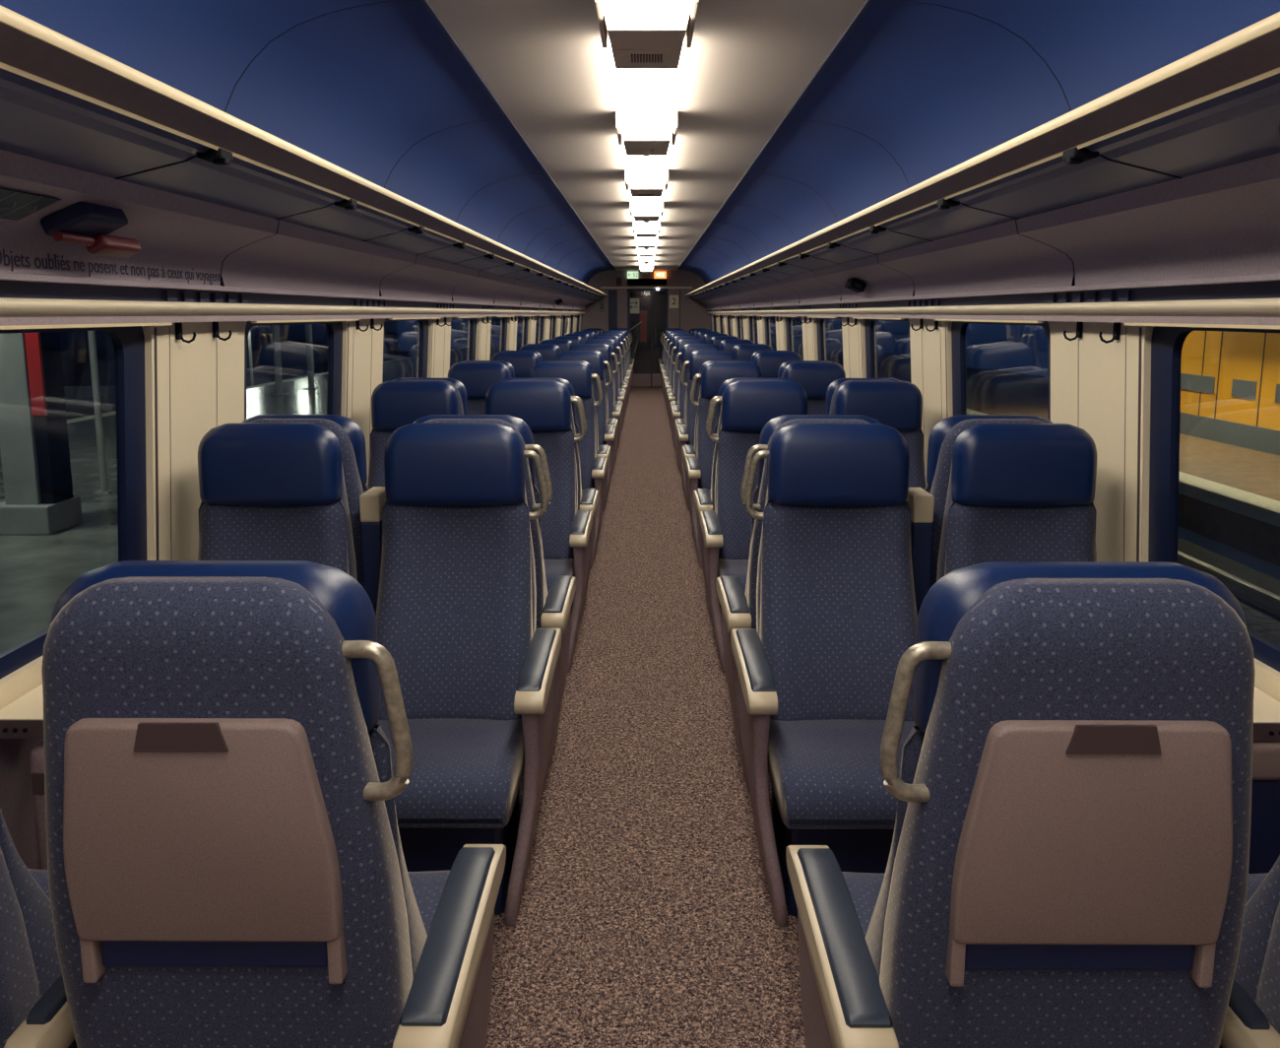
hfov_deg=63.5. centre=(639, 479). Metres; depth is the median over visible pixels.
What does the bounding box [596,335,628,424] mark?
seat
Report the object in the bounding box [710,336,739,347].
seat
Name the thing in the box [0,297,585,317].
trim
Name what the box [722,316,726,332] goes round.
curtain
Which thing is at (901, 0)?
trim
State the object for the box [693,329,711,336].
seat
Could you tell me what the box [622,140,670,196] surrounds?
ceiling lamp
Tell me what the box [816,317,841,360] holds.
window
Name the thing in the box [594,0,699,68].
ceiling lamp
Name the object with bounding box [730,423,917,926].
seat
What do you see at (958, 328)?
window
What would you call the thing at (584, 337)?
seat
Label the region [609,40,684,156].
ceiling lamp
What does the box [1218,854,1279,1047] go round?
seat
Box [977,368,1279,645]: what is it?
ground
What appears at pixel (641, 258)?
diffuser
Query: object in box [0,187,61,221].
instruction sticker
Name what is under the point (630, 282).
display box
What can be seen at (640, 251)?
ceiling lamp
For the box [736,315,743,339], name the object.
window
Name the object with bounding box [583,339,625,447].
seat
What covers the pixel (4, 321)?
trim
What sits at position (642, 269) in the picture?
diffuser
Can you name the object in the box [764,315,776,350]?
window
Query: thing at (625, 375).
seat
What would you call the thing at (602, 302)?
sign
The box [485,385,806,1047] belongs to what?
floor
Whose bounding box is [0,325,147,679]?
window
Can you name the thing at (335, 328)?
window
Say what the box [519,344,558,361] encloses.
seat
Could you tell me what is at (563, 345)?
seat
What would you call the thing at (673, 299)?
sign
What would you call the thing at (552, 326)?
window
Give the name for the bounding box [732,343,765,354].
seat
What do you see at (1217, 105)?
luggage rack
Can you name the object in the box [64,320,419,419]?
wall
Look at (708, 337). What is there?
seat
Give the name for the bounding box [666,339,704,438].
seat
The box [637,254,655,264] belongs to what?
ceiling lamp
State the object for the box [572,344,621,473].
seat
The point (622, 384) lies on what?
seat
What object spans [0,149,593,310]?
wall
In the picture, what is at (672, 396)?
seat
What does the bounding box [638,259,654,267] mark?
ceiling lamp
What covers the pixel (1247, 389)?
wall plate
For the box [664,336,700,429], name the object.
seat
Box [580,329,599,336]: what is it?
seat
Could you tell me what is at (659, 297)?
wall
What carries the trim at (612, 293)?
attached to the wall at (693, 313)
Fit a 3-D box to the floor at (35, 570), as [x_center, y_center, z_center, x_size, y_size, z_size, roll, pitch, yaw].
[-6.327,-2.490,32.053,9.550,1.100,76.000,0,9,0]
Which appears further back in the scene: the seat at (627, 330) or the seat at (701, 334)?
the seat at (627, 330)
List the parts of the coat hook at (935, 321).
hook plate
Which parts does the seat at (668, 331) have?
backrest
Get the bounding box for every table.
[0,684,43,738]
[1253,686,1279,741]
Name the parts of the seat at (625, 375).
backrest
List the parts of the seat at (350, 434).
backrest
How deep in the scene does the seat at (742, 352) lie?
10.72 m
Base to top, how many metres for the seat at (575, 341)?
1.275 m
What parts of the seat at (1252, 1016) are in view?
armrest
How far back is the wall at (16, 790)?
2.42 m
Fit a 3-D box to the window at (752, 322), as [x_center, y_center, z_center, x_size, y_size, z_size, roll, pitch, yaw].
[1.558,-1.824,13.918,0.093,0.865,1.300,0,9,0]
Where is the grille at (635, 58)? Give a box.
[631,54,662,63]
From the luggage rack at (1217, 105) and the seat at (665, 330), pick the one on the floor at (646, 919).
the seat at (665, 330)
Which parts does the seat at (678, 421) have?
armrest, panel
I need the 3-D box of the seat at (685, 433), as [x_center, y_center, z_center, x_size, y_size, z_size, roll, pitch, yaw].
[0.591,-0.422,8.656,0.541,1.275,0.808,0,9,0]
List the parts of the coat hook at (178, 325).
hook plate, hook arm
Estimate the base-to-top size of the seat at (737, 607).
1.275 m
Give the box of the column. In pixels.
[0,331,82,534]
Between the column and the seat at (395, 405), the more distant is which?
the column
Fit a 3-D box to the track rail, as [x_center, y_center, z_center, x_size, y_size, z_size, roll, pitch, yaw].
[6.887,-1.270,27.102,0.140,0.170,66.000,0,9,0]
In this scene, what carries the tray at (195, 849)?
on the seat at (226, 867)
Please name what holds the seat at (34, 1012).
on the floor at (646, 919)
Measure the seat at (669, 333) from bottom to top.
1.275 m
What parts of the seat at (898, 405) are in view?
backrest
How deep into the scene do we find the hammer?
2.24 m
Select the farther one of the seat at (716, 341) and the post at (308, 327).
the post at (308, 327)
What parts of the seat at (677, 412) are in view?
armrest, panel, grab handle, backrest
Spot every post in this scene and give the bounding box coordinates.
[87,330,115,494]
[248,330,254,385]
[269,324,288,394]
[303,323,319,388]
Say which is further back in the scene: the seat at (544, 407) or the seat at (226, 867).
the seat at (544, 407)
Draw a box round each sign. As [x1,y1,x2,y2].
[599,300,604,312]
[627,271,638,278]
[654,271,666,278]
[669,295,678,308]
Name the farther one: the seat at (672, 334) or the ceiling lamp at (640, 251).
the seat at (672, 334)
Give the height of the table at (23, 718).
0.042 m
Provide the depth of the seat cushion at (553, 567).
4.67 m
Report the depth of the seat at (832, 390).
5.22 m
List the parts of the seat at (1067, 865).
panel, armrest, backrest, grab handle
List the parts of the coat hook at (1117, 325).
hook arm, hook plate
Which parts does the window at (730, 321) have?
pane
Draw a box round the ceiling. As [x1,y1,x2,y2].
[427,0,866,270]
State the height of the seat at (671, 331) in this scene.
1.275 m
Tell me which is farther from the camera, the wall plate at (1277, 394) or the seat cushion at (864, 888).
the wall plate at (1277, 394)
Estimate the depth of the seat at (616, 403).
11.10 m
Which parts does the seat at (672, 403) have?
panel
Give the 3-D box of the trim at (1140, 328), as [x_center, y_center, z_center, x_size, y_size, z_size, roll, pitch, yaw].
[1.507,-1.261,10.761,0.061,0.860,23.498,0,9,0]
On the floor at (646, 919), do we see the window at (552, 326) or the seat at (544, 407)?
the seat at (544, 407)
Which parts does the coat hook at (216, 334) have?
hook plate, hook arm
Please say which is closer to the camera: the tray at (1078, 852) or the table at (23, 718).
the tray at (1078, 852)
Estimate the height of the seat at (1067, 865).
1.275 m
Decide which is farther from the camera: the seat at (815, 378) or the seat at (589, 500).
the seat at (815, 378)
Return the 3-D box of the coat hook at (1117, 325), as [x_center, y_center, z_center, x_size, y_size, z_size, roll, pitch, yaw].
[1.402,-0.441,3.091,0.058,0.066,0.026,0,9,0]
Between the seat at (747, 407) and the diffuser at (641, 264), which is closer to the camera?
the seat at (747, 407)
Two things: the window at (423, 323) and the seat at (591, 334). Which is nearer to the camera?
the window at (423, 323)
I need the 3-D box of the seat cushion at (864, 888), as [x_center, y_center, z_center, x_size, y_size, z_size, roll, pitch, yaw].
[0.583,0.894,1.933,0.468,0.129,0.508,0,9,0]
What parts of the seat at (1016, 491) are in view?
backrest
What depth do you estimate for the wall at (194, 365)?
3.28 m
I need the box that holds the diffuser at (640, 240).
[635,233,657,245]
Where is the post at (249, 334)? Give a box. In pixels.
[248,330,254,385]
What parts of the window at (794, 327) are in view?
frame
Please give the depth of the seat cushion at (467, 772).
2.60 m
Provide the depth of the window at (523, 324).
12.20 m
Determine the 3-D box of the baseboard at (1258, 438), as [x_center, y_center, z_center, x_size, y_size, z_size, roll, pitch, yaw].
[10.662,-0.016,13.403,0.240,0.400,18.600,0,9,0]
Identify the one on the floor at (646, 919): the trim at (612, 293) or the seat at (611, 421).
the seat at (611, 421)
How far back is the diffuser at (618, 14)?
2.86 m
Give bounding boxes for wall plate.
[1180,373,1215,393]
[1230,379,1257,399]
[1275,384,1279,402]
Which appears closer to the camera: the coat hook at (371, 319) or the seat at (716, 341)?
the coat hook at (371, 319)
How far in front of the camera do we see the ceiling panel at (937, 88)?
3.75 m
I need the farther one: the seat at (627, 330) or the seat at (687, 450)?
the seat at (627, 330)
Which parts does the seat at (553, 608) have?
grab handle, backrest, panel, armrest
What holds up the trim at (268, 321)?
attached to the wall at (173, 231)
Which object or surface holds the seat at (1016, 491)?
on the floor at (646, 919)
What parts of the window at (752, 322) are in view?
pane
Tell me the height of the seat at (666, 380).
1.275 m
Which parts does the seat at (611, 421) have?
panel, armrest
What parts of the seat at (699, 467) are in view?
armrest, panel, grab handle, backrest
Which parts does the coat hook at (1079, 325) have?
hook arm, hook plate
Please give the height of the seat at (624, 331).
1.275 m
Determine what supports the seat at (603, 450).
on the floor at (646, 919)
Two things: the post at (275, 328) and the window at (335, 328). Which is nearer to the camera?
the window at (335, 328)
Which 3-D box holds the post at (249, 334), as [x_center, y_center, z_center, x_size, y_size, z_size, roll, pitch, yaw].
[-15.890,-5.218,41.802,1.000,3.380,0.800,0,9,0]
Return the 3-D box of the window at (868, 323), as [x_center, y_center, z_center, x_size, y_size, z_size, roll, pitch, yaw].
[1.510,-0.581,6.218,0.093,0.865,1.300,0,9,0]
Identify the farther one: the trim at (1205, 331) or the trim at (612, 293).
the trim at (612, 293)
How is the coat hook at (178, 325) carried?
attached to the wall at (194, 365)
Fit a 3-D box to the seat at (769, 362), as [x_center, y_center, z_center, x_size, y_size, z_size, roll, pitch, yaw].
[1.146,-0.422,8.652,0.536,1.275,0.808,0,9,0]
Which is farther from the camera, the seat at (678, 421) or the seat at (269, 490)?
the seat at (678, 421)
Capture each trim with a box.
[0,220,583,311]
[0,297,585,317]
[0,313,584,325]
[0,314,577,329]
[66,345,469,423]
[153,316,580,560]
[224,0,598,274]
[420,0,872,270]
[600,286,692,288]
[608,289,617,330]
[617,289,679,328]
[679,289,680,328]
[686,0,1071,283]
[706,219,1279,311]
[706,297,1279,317]
[707,313,1279,325]
[711,316,1142,561]
[715,314,1279,328]
[965,407,1279,595]
[1198,330,1266,426]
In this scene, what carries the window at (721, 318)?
in the wall at (1089, 392)
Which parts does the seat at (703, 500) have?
armrest, panel, grab handle, backrest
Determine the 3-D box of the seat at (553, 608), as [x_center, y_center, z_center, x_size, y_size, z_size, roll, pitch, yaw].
[-0.515,0.373,3.729,0.541,1.275,0.808,0,9,0]
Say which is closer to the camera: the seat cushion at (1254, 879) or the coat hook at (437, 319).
the seat cushion at (1254, 879)
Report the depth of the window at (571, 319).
20.13 m
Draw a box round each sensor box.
[555,298,563,304]
[844,277,866,292]
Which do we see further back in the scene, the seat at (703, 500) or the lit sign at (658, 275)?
the lit sign at (658, 275)
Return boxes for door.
[627,288,668,385]
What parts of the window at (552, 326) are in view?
pane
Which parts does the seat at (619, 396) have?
backrest, grab handle, panel, armrest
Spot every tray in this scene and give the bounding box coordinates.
[63,717,347,983]
[945,719,1232,987]
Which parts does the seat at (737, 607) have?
armrest, panel, backrest, grab handle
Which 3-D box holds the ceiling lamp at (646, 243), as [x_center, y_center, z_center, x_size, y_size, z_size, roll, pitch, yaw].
[0.077,-2.823,12.160,0.286,0.140,1.950,0,9,0]
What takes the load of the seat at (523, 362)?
on the floor at (646, 919)
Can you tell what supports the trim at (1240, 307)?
attached to the wall at (1222, 224)
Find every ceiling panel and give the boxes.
[0,0,614,284]
[678,0,1279,284]
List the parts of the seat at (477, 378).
backrest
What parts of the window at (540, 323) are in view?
pane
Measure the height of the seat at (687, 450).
1.275 m
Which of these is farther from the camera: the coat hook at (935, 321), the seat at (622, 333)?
the seat at (622, 333)
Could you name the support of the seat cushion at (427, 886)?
on the seat at (226, 867)
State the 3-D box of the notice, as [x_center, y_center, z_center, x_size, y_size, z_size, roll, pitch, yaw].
[-0.138,-3.812,22.611,0.250,0.330,0.014,0,9,0]
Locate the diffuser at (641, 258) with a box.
[638,255,654,260]
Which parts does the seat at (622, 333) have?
backrest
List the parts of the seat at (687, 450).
armrest, panel, grab handle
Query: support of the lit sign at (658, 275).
attached to the wall at (693, 313)
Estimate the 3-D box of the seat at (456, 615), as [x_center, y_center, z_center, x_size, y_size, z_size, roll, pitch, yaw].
[-0.520,0.509,2.887,0.541,1.275,0.808,0,9,0]
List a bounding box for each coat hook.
[175,321,195,343]
[212,320,231,340]
[355,320,368,331]
[370,318,382,330]
[436,318,445,326]
[911,318,923,330]
[925,320,938,331]
[1063,321,1083,340]
[1098,321,1120,343]
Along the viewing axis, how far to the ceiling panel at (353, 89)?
3.74 m
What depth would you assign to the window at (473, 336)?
8.67 m
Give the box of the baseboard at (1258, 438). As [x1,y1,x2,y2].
[1179,412,1279,454]
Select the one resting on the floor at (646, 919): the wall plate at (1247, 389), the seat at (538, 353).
the seat at (538, 353)
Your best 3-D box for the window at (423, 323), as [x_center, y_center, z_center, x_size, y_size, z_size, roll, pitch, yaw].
[-1.433,-0.584,6.236,0.093,0.865,1.300,0,9,0]
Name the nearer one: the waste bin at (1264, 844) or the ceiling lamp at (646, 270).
the waste bin at (1264, 844)
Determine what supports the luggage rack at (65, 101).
attached to the ceiling panel at (353, 89)
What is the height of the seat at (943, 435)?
1.275 m
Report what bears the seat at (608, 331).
on the floor at (646, 919)
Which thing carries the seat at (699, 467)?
on the floor at (646, 919)
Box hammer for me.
[40,201,141,257]
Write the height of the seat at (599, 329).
1.275 m
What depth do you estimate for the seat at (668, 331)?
20.37 m
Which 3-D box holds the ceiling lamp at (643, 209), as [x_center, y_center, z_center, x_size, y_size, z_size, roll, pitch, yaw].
[0.053,-2.201,8.310,0.286,0.140,1.950,0,9,0]
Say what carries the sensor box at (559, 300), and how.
attached to the wall at (173, 231)
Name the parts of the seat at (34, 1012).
armrest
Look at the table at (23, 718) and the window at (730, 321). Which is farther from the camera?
the window at (730, 321)
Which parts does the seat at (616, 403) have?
panel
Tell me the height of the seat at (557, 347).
1.275 m
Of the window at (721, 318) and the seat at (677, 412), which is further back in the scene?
the window at (721, 318)
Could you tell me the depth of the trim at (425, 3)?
4.28 m
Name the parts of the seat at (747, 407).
armrest, panel, grab handle, backrest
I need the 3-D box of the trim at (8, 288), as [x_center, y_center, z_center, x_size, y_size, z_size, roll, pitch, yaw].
[-1.201,-1.742,9.810,0.247,0.257,26.310,0,9,0]
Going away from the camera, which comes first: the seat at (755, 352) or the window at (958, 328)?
the window at (958, 328)
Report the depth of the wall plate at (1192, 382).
19.65 m
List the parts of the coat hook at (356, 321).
hook plate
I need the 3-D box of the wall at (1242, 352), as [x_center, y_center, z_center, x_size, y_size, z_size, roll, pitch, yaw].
[10.682,-1.951,13.091,0.200,3.520,18.600,0,9,0]
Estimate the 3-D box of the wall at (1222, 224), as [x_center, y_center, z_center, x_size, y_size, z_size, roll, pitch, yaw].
[1.330,-1.729,9.716,0.257,0.261,26.150,0,9,0]
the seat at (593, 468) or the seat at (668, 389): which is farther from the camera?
the seat at (668, 389)
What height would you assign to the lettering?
0.046 m
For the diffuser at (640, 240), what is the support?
attached to the ceiling lamp at (646, 243)
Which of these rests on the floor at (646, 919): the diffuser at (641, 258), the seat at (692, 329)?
the seat at (692, 329)
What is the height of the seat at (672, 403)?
1.275 m
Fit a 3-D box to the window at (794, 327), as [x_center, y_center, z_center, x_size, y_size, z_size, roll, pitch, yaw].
[1.534,-1.202,10.068,0.093,0.865,1.300,0,9,0]
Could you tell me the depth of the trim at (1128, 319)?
3.11 m
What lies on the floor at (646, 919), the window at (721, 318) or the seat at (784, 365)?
the seat at (784, 365)
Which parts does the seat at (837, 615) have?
armrest, grab handle, panel, backrest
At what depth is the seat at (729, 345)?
12.65 m
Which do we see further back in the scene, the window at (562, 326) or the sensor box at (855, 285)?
the window at (562, 326)
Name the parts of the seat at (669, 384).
panel, backrest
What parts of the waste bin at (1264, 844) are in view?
lid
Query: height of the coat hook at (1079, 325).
0.066 m
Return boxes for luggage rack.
[0,4,608,300]
[685,11,1279,300]
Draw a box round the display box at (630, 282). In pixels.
[627,278,666,285]
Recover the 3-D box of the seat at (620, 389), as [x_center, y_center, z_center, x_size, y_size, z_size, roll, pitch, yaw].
[-0.455,-1.181,13.355,0.541,1.275,0.808,0,9,0]
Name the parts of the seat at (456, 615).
backrest, panel, grab handle, armrest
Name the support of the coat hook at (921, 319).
attached to the wall at (1089, 392)
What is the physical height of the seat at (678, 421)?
1.275 m
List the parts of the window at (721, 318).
pane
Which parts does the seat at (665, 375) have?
backrest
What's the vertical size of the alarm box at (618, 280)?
0.180 m
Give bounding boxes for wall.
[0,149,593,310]
[0,314,581,708]
[0,738,43,869]
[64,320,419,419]
[581,269,710,332]
[630,291,665,373]
[699,152,1279,310]
[710,314,1279,702]
[1180,330,1279,430]
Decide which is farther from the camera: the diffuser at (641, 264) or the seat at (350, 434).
the diffuser at (641, 264)
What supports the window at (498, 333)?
in the wall at (194, 365)
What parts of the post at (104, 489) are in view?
plate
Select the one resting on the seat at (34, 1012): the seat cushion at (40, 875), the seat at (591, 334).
the seat cushion at (40, 875)
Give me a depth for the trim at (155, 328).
3.07 m
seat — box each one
[0,807,77,1047]
[41,560,506,1047]
[197,422,356,579]
[242,414,369,586]
[367,381,457,489]
[375,423,561,925]
[391,377,467,414]
[412,414,575,790]
[448,362,510,414]
[461,360,514,378]
[485,381,592,672]
[491,351,539,378]
[499,378,599,621]
[502,350,542,362]
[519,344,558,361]
[528,343,560,354]
[529,362,607,567]
[539,339,572,352]
[541,360,610,539]
[553,336,581,347]
[556,351,615,510]
[562,350,618,493]
[565,333,588,343]
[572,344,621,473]
[573,331,594,339]
[576,343,622,460]
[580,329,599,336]
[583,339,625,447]
[585,327,603,333]
[587,339,626,438]
[592,336,628,428]
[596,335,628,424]
[599,333,630,414]
[603,331,632,405]
[607,330,632,400]
[609,329,633,396]
[611,327,634,386]
[620,333,630,410]
[658,327,681,386]
[659,329,683,396]
[660,330,685,400]
[661,331,689,405]
[662,333,672,410]
[662,333,693,414]
[664,335,696,424]
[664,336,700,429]
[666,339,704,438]
[667,339,708,447]
[670,343,715,461]
[671,344,720,473]
[674,350,730,493]
[677,351,737,510]
[681,360,751,540]
[685,362,763,568]
[689,327,706,333]
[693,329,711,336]
[693,378,793,621]
[698,331,719,339]
[699,381,807,672]
[704,333,727,343]
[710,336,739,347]
[715,414,880,790]
[720,339,754,352]
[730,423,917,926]
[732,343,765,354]
[734,344,773,361]
[750,350,790,362]
[753,351,801,378]
[777,360,831,378]
[782,362,845,414]
[786,561,1254,1047]
[825,378,900,414]
[834,381,926,489]
[924,414,1052,588]
[936,423,1097,580]
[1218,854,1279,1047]
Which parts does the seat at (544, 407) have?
backrest, grab handle, panel, armrest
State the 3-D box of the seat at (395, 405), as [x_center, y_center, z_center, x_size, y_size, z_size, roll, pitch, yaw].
[-1.063,0.198,4.816,0.536,1.275,0.808,0,9,0]
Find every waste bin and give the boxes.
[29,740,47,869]
[1248,741,1279,873]
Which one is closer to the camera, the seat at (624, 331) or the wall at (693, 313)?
the seat at (624, 331)
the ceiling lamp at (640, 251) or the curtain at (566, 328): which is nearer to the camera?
the ceiling lamp at (640, 251)
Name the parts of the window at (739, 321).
pane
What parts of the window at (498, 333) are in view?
frame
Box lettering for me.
[0,249,221,284]
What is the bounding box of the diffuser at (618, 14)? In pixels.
[602,0,691,28]
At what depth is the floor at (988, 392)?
16.29 m
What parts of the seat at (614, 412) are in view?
backrest, grab handle, panel, armrest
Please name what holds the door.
in the wall at (693, 313)
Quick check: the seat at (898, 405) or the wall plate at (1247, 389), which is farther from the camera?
the wall plate at (1247, 389)
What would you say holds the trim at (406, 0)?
attached to the ceiling panel at (353, 89)
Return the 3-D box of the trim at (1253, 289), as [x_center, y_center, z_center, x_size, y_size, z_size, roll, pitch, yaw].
[1.324,-1.740,9.795,0.247,0.257,26.310,0,9,0]
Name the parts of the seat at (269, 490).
backrest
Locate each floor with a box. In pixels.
[0,346,469,651]
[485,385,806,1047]
[824,353,1279,566]
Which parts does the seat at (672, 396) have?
armrest, panel, grab handle, backrest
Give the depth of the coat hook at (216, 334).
3.37 m
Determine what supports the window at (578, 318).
in the wall at (194, 365)
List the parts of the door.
kick plate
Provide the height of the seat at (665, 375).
1.275 m
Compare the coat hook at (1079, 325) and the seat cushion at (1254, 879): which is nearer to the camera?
the seat cushion at (1254, 879)
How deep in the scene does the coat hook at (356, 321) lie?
5.03 m
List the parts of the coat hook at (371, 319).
hook plate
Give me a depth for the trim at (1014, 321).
2.78 m
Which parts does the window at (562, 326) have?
pane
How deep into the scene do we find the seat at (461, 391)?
5.23 m
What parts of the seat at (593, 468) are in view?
backrest, grab handle, panel, armrest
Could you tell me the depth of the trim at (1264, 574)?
12.90 m
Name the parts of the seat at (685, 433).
armrest, panel, grab handle, backrest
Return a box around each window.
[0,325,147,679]
[244,320,342,419]
[384,318,428,377]
[451,317,476,360]
[489,316,507,360]
[515,315,528,350]
[535,315,544,343]
[549,315,556,339]
[560,315,566,335]
[569,314,573,333]
[576,314,579,331]
[712,314,716,331]
[719,314,723,333]
[727,315,732,335]
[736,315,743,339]
[748,315,758,343]
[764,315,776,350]
[785,316,803,360]
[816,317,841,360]
[864,318,909,378]
[951,320,1050,420]
[1148,325,1279,672]
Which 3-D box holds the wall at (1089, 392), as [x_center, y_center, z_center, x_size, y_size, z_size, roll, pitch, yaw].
[1.510,-1.172,10.053,0.080,0.930,25.350,0,9,0]
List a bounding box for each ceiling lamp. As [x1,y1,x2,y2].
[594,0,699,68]
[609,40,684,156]
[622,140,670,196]
[629,187,664,222]
[632,215,660,237]
[635,233,658,250]
[636,244,656,255]
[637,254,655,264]
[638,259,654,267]
[639,264,653,273]
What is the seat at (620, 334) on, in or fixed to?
on the floor at (646, 919)
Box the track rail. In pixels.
[1177,550,1279,617]
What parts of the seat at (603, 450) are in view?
grab handle, panel, armrest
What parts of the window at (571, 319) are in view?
frame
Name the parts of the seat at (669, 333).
backrest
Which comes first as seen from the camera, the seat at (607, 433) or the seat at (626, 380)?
the seat at (607, 433)
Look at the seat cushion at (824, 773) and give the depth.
2.59 m
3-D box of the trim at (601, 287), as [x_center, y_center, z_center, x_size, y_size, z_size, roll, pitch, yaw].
[0.142,-4.196,22.544,2.000,0.040,0.050,0,9,0]
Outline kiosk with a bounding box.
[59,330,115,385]
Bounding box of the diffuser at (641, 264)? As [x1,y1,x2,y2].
[639,261,653,266]
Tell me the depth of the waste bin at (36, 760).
2.29 m
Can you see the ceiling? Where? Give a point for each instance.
(546, 64)
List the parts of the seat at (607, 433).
backrest, grab handle, panel, armrest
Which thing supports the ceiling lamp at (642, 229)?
attached to the ceiling
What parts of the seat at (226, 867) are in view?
grab handle, backrest, armrest, panel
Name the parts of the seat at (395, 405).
backrest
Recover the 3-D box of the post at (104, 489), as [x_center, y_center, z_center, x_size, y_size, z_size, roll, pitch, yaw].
[-6.326,-1.820,11.902,0.160,4.000,0.160,0,9,0]
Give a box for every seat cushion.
[28,868,50,898]
[376,717,524,828]
[407,870,449,934]
[543,558,574,592]
[717,558,748,592]
[768,718,916,829]
[841,871,884,935]
[1245,872,1268,903]
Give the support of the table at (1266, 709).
attached to the wall
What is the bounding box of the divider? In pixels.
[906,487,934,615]
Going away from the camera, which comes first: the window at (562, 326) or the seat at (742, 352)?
the seat at (742, 352)
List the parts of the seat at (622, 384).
backrest, grab handle, panel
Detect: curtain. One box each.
[565,316,568,332]
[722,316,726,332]
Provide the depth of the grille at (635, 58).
3.33 m
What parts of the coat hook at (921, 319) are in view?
hook plate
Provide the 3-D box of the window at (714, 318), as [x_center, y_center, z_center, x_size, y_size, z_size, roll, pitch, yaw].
[1.607,-3.067,21.618,0.093,0.865,1.300,0,9,0]
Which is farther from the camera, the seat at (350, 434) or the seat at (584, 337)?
the seat at (584, 337)
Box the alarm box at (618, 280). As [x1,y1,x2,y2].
[616,277,621,285]
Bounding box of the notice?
[630,298,639,313]
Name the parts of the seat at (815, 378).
backrest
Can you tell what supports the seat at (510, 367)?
on the floor at (646, 919)
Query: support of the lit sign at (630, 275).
attached to the wall at (693, 313)
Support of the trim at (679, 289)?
attached to the wall at (693, 313)
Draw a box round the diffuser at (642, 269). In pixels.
[640,264,653,270]
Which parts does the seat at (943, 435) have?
backrest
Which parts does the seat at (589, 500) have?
backrest, grab handle, panel, armrest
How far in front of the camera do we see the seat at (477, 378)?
6.89 m
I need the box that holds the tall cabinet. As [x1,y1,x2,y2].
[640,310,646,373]
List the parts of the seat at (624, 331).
backrest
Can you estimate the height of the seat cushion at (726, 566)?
0.129 m
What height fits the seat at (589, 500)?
1.275 m
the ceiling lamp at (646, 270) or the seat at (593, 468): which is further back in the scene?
the ceiling lamp at (646, 270)
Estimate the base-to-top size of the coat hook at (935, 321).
0.066 m

